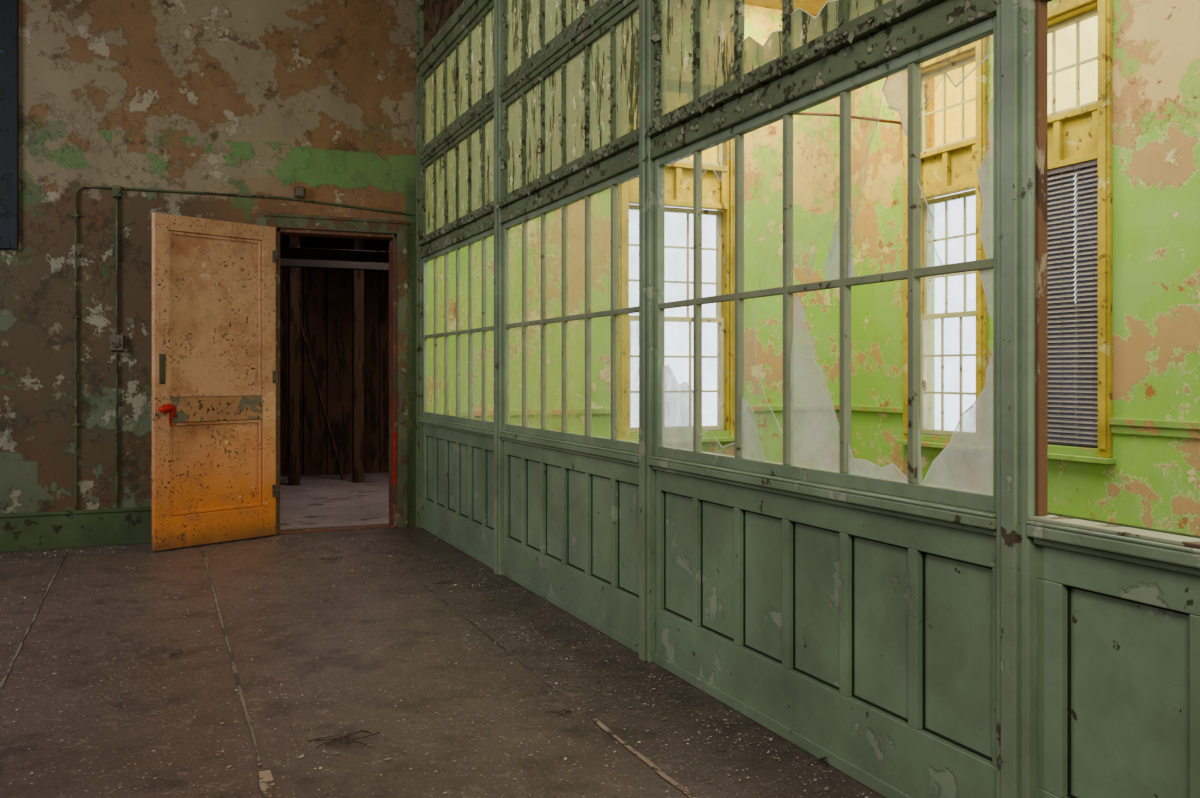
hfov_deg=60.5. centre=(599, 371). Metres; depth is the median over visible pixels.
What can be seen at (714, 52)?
window
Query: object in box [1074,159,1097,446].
blind
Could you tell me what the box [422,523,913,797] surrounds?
baseboard
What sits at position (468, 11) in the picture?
beam
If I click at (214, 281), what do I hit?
door
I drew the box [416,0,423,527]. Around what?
post
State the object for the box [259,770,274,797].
floor strip
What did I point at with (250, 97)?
wall
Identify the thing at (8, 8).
notice board
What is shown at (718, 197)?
window
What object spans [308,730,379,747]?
scrap
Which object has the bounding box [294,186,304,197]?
box
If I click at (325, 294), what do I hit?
wall
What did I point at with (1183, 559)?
sill
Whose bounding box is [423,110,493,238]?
window
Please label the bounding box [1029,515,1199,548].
sill
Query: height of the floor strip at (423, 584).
0.001 m
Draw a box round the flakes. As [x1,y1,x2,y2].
[0,529,868,797]
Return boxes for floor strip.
[0,549,67,689]
[200,545,262,765]
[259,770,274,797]
[423,584,557,690]
[592,717,696,797]
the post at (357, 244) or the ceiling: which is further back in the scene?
the post at (357, 244)
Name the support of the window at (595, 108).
attached to the beam at (935, 20)
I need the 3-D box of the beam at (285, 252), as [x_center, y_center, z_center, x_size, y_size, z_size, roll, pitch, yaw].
[-2.768,-1.110,9.645,3.800,0.100,0.100,0,0,-23]
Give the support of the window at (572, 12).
attached to the window at (595, 108)
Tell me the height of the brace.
2.406 m
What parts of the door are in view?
lock plate, panel, panel, moulding, moulding, lock rail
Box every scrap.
[167,649,182,656]
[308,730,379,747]
[433,580,453,583]
[544,709,571,714]
[810,757,827,762]
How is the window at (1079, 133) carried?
in the wall at (1153, 482)
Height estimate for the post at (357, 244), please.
3.200 m
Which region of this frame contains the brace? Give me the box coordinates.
[286,279,344,479]
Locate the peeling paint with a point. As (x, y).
(822, 48)
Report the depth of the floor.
4.26 m
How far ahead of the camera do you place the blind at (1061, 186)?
7.84 m
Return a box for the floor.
[0,473,885,797]
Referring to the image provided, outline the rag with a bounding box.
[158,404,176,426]
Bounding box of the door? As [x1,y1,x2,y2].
[152,213,277,550]
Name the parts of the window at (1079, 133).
transom sash, spandrel panel, sash, sill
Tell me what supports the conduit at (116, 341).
attached to the wall at (250, 97)
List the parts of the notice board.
panel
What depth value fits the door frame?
8.56 m
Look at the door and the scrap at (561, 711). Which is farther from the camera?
the door
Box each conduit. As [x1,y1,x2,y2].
[72,185,411,509]
[110,185,123,507]
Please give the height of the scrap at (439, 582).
0.019 m
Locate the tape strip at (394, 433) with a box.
[393,398,395,484]
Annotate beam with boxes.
[280,247,388,262]
[280,258,388,270]
[418,0,491,75]
[418,0,995,257]
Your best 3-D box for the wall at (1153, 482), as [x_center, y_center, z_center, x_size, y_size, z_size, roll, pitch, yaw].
[4.857,-1.125,5.023,0.250,4.850,11.750,0,0,-23]
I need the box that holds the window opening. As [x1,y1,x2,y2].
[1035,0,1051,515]
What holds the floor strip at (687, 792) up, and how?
on the floor
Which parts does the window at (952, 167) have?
sill, spandrel panel, sash, transom sash, sash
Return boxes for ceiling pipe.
[794,112,900,123]
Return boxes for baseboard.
[0,507,151,551]
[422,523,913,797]
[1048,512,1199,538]
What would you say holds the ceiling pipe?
attached to the wall at (250, 97)
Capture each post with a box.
[288,235,299,485]
[352,239,363,482]
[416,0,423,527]
[494,0,503,574]
[639,0,655,662]
[996,0,1038,797]
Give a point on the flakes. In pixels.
(770, 739)
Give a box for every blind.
[1048,165,1075,444]
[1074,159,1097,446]
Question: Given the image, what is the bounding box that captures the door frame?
[264,213,409,535]
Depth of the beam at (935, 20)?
3.72 m
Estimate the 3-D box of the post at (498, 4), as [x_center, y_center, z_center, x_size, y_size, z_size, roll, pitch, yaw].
[-0.649,-1.125,6.640,0.065,4.850,0.110,0,0,-23]
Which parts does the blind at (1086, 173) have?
cord, head rail, rail, cord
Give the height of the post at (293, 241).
3.200 m
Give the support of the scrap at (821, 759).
on the floor
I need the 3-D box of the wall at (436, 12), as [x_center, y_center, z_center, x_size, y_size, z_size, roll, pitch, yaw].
[0.798,-3.090,3.368,0.034,0.920,11.544,0,0,-23]
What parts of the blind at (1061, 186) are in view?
head rail, rail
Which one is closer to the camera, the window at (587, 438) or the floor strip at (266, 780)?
the floor strip at (266, 780)
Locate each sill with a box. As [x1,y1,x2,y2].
[419,417,1199,575]
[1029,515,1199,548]
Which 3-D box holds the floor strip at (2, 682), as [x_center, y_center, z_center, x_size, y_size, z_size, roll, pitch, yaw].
[-2.512,1.296,4.333,0.019,0.001,6.950,0,0,-23]
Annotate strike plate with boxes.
[399,396,402,422]
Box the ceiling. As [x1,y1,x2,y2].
[745,0,831,15]
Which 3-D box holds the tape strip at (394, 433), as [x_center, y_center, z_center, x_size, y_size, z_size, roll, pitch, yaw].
[-1.714,0.580,8.576,0.022,0.720,0.024,0,0,-23]
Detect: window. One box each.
[419,0,638,199]
[423,0,493,150]
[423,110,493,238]
[423,228,493,428]
[438,139,836,441]
[503,0,605,84]
[503,167,638,452]
[654,0,907,123]
[654,15,995,512]
[837,37,1199,448]
[1048,0,1115,463]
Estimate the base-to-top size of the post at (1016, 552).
4.850 m
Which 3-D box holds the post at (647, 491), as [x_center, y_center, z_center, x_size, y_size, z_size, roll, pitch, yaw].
[0.215,-1.125,4.650,0.065,4.850,0.110,0,0,-23]
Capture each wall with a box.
[0,0,837,526]
[280,235,388,476]
[424,0,463,47]
[838,0,1199,535]
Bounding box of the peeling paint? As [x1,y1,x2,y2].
[418,0,999,255]
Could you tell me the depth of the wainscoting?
3.28 m
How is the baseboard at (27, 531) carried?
attached to the wall at (250, 97)
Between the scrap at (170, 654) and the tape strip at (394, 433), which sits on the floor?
the scrap at (170, 654)
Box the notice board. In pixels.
[0,0,17,249]
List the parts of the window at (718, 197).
sash, sash, spandrel panel, sill, transom sash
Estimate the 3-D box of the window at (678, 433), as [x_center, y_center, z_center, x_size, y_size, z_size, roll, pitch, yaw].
[0.669,-0.287,3.664,0.036,1.325,2.060,0,0,-23]
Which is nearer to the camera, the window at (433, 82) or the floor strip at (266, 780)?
the floor strip at (266, 780)
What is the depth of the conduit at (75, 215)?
7.63 m
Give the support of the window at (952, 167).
in the wall at (1153, 482)
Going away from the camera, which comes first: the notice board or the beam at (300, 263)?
the notice board
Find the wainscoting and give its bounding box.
[423,425,1199,797]
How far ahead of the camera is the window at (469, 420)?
7.63 m
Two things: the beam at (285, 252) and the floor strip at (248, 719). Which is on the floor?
the floor strip at (248, 719)

